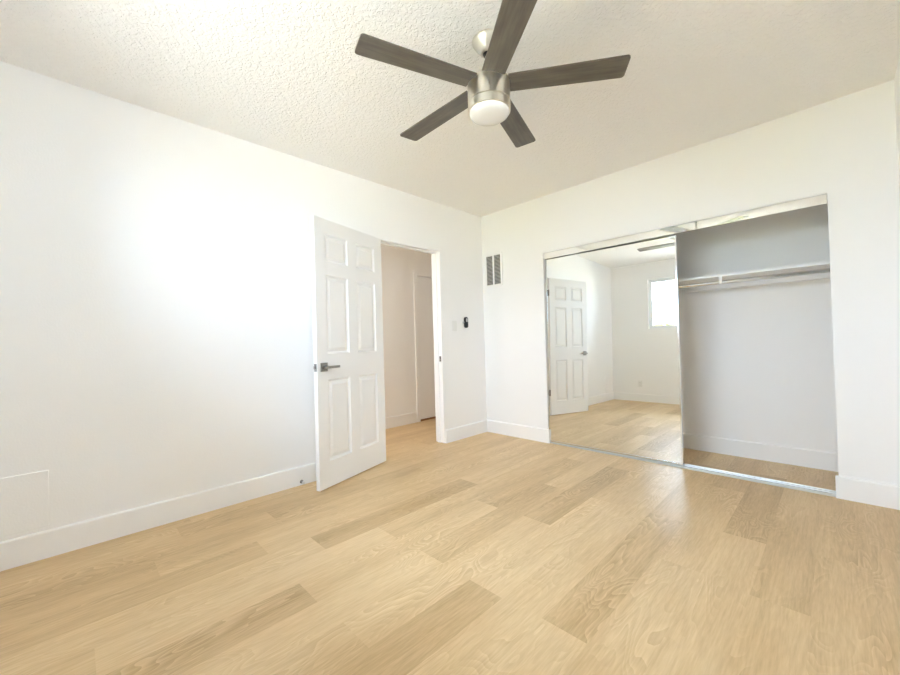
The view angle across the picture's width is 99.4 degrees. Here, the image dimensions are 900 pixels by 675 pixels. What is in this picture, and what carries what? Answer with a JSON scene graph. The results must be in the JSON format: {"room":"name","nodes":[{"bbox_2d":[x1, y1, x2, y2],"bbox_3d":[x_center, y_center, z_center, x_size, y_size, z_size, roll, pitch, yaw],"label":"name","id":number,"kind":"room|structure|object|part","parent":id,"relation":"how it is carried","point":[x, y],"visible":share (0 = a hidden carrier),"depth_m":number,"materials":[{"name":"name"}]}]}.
{"room":"empty bedroom","nodes":[
{"label":"empty bedroom","id":0,"kind":"room"},
{"bbox_2d":[0,61,486,541],"bbox_3d":[-0.492,-0.151,3.772,5.860,2.576,0.120,-1,-1,-45],"label":"wall","id":1,"kind":"structure","parent":0,"point":[156,313],"depth_m":2.39,"materials":[{"name":"white paint"}]},
{"bbox_2d":[0,470,48,536],"bbox_3d":[-2.261,0.851,1.890,0.378,0.292,0.008,-1,-1,-45],"label":"access panel","id":2,"kind":"object","parent":1,"relation":"attached to","point":[24,498],"visible":1,"depth_m":1.96,"materials":[{"name":"white paint"}]},
{"bbox_2d":[0,420,486,571],"bbox_3d":[-0.980,1.072,3.145,4.020,0.142,0.015,-1,-1,-45],"label":"baseboard","id":3,"kind":"structure","parent":1,"relation":"attached to","point":[15,552],"depth_m":2.31,"materials":[{"name":"white paint"}]},
{"bbox_2d":[310,215,385,490],"bbox_3d":[-0.810,0.111,3.162,0.139,2.034,0.810,-2,-1,28],"label":"door","id":4,"kind":"structure","parent":1,"relation":"in","point":[348,352],"depth_m":3.09,"materials":[{"name":"white paint"}]},
{"bbox_3d":[-0.943,0.223,2.858,0.008,0.066,0.066,-2,-1,28],"label":"handle","id":5,"kind":"part","parent":4,"relation":"part of","materials":[{"name":"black metal"}]},
{"bbox_3d":[-0.895,0.222,2.893,0.044,0.021,0.130,-2,-1,28],"label":"lever","id":6,"kind":"part","parent":4,"relation":"part of","materials":[{"name":"black metal"}]},
{"bbox_2d":[376,237,445,442],"bbox_3d":[-0.412,0.100,3.842,0.825,2.064,0.130,-1,-1,-45],"label":"door frame","id":7,"kind":"structure","parent":1,"relation":"attached to","point":[435,254],"depth_m":4.10,"materials":[{"name":"white paint"}]},
{"bbox_2d":[452,321,456,330],"bbox_3d":[0.050,-0.126,4.215,0.072,0.116,0.011,-1,-1,-45],"label":"light switch","id":8,"kind":"object","parent":1,"relation":"attached to","point":[454,323],"visible":1,"depth_m":4.21,"materials":[{"name":"white plastic"}]},
{"bbox_2d":[463,317,467,327],"bbox_3d":[0.177,-0.171,4.331,0.073,0.124,0.026,-1,-1,-45],"label":"remote","id":9,"kind":"object","parent":1,"relation":"attached to","point":[465,322],"visible":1,"depth_m":4.32,"materials":[{"name":"black plastic"}]},
{"bbox_2d":[381,244,431,417],"bbox_3d":[-0.996,-0.123,4.806,5.120,2.576,0.120,-1,-1,-45],"label":"wall","id":10,"kind":"structure","parent":0,"point":[398,265],"depth_m":5.05,"materials":[{"name":"white paint"}]},
{"bbox_2d":[385,412,416,428],"bbox_3d":[-0.915,1.091,4.742,4.920,0.142,0.015,-1,-1,-45],"label":"baseboard","id":11,"kind":"structure","parent":10,"relation":"attached to","point":[409,418],"depth_m":5.00,"materials":[{"name":"white paint"}]},
{"bbox_2d":[413,271,431,421],"bbox_3d":[-0.203,0.116,5.569,0.881,2.074,0.137,-1,-1,-45],"label":"door frame","id":12,"kind":"structure","parent":10,"relation":"attached to","point":[415,273],"depth_m":5.23,"materials":[{"name":"white paint"}]},
{"bbox_2d":[417,276,435,418],"bbox_3d":[-0.186,0.138,5.546,0.767,1.985,0.045,-1,-1,-45],"label":"door","id":13,"kind":"structure","parent":10,"relation":"in","point":[424,285],"depth_m":5.38,"materials":[{"name":"white paint"}]},
{"bbox_2d":[0,418,899,674],"bbox_3d":[0.340,1.154,2.950,5.860,0.100,4.563,-1,-1,-45],"label":"floor","id":14,"kind":"structure","parent":0,"point":[487,553],"depth_m":1.74,"materials":[{"name":"brown wood"}]},
{"bbox_2d":[550,442,835,496],"bbox_3d":[1.809,1.060,3.255,0.098,0.016,2.088,-1,-1,-45],"label":"track","id":15,"kind":"object","parent":14,"relation":"on","point":[784,484],"visible":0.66,"depth_m":2.88,"materials":[{"name":"grey metal"}]},
{"bbox_2d":[545,233,683,464],"bbox_3d":[1.460,0.103,3.575,1.222,1.920,0.026,-2,-2,44],"label":"mirror door","id":16,"kind":"structure","parent":15,"relation":"on","point":[614,361],"depth_m":3.49,"materials":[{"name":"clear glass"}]},
{"bbox_3d":[1.476,1.057,3.553,1.198,0.012,0.020,-2,-2,44],"label":"rail","id":17,"kind":"part","parent":16,"relation":"part of","materials":[{"name":"silver metal"}]},
{"bbox_2d":[677,241,683,454],"bbox_3d":[1.486,0.103,3.601,1.214,1.920,0.026,-2,-2,44],"label":"mirror door","id":18,"kind":"structure","parent":15,"relation":"on","point":[677,241],"depth_m":3.18,"materials":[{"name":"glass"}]},
{"bbox_2d":[0,0,899,216],"bbox_3d":[0.168,-1.541,3.085,6.220,0.150,5.243,-1,-1,-45],"label":"ceiling","id":19,"kind":"structure","parent":0,"point":[288,77],"depth_m":2.10,"materials":[{"name":"white paint"}]},
{"bbox_2d":[355,0,630,147],"bbox_3d":[0.160,-1.285,1.937,1.273,0.393,1.214,-1,-1,-45],"label":"ceiling fan","id":20,"kind":"object","parent":19,"relation":"hanging from","point":[488,102],"visible":1,"depth_m":1.81,"materials":[{"name":"brown wood"}]},
{"bbox_3d":[-0.144,-1.250,1.738,0.554,0.007,0.132,-1,4,-26],"label":"blade","id":21,"kind":"part","parent":20,"relation":"part of","materials":[{"name":"grey wood"}]},
{"bbox_3d":[-0.070,-1.247,2.172,0.132,0.007,0.554,-8,4,-44],"label":"blade","id":22,"kind":"part","parent":20,"relation":"part of","materials":[{"name":"grey wood"}]},
{"bbox_3d":[0.196,-1.108,1.902,0.197,0.037,0.197,-1,-1,-45],"label":"light globe","id":23,"kind":"part","parent":20,"relation":"part of","materials":[{"name":"white glass"}]},
{"bbox_3d":[0.246,-1.264,1.533,0.132,0.007,0.554,4,-1,-8],"label":"blade","id":24,"kind":"part","parent":20,"relation":"part of","materials":[{"name":"grey wood"}]},
{"bbox_3d":[0.366,-1.258,2.236,0.132,0.007,0.554,-8,-3,27],"label":"blade","id":25,"kind":"part","parent":20,"relation":"part of","materials":[{"name":"grey wood"}]},
{"bbox_3d":[0.562,-1.268,1.841,0.554,0.007,0.132,-2,-6,10],"label":"blade","id":26,"kind":"part","parent":20,"relation":"part of","materials":[{"name":"grey wood"}]},
{"bbox_2d":[481,80,899,485],"bbox_3d":[1.589,-0.212,3.460,0.100,2.576,3.253,-1,-1,-45],"label":"wall","id":27,"kind":"structure","parent":0,"point":[844,148],"depth_m":2.64,"materials":[{"name":"white paint"}]},
{"bbox_2d":[484,251,502,287],"bbox_3d":[0.510,-0.788,4.461,0.012,0.390,0.255,-1,-1,-45],"label":"air vent","id":28,"kind":"object","parent":27,"relation":"in","point":[493,262],"visible":1,"depth_m":4.46,"materials":[{"name":"white metal"}]},
{"bbox_2d":[487,420,550,442],"bbox_3d":[0.739,1.039,4.263,0.027,0.142,0.845,-1,-1,-45],"label":"baseboard","id":29,"kind":"structure","parent":27,"relation":"attached to","point":[509,429],"depth_m":4.21,"materials":[{"name":"white paint"}]},
{"bbox_2d":[544,194,826,258],"bbox_3d":[1.759,-0.883,3.284,0.088,0.065,2.116,-1,-1,-45],"label":"track","id":30,"kind":"object","parent":27,"relation":"attached to","point":[819,199],"visible":0.98,"depth_m":3.00,"materials":[{"name":"white metal"}]},
{"bbox_2d":[835,475,899,509],"bbox_3d":[2.618,0.963,2.365,0.027,0.142,0.318,-1,-1,-45],"label":"baseboard","id":31,"kind":"structure","parent":27,"relation":"attached to","point":[851,489],"depth_m":2.37,"materials":[{"name":"white paint"}]},
{"bbox_2d":[677,202,837,452],"bbox_3d":[2.058,-0.219,3.924,0.100,2.576,3.253,-1,-1,-45],"label":"wall","id":32,"kind":"structure","parent":0,"point":[757,362],"depth_m":3.26,"materials":[{"name":"white paint"}]},
{"bbox_2d":[679,261,830,292],"bbox_3d":[1.887,-0.462,3.765,0.359,0.085,3.251,-1,-1,-45],"label":"closet shelf","id":33,"kind":"object","parent":32,"relation":"attached to","point":[821,265],"visible":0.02,"depth_m":3.13,"materials":[{"name":"white paint"}]},
{"bbox_2d":[679,268,829,288],"bbox_3d":[1.770,-0.451,3.649,0.050,0.066,3.233,-1,-1,-45],"label":"closet rod","id":34,"kind":"object","parent":33,"relation":"attached to","point":[720,281],"visible":0.35,"depth_m":2.99,"materials":[{"name":"silver metal"}]},
{"bbox_2d":[684,433,837,471],"bbox_3d":[2.050,0.998,3.868,0.015,0.142,3.253,-1,-1,-45],"label":"baseboard","id":35,"kind":"structure","parent":32,"relation":"attached to","point":[816,459],"depth_m":3.23,"materials":[{"name":"white paint"}]},
{"bbox_2d":[894,57,899,204],"bbox_3d":[1.538,-0.242,1.038,4.900,2.576,0.120,-1,-1,-45],"label":"wall","id":36,"kind":"structure","parent":0,"point":[897,75],"depth_m":2.22,"materials":[{"name":"white paint"}]}
]}

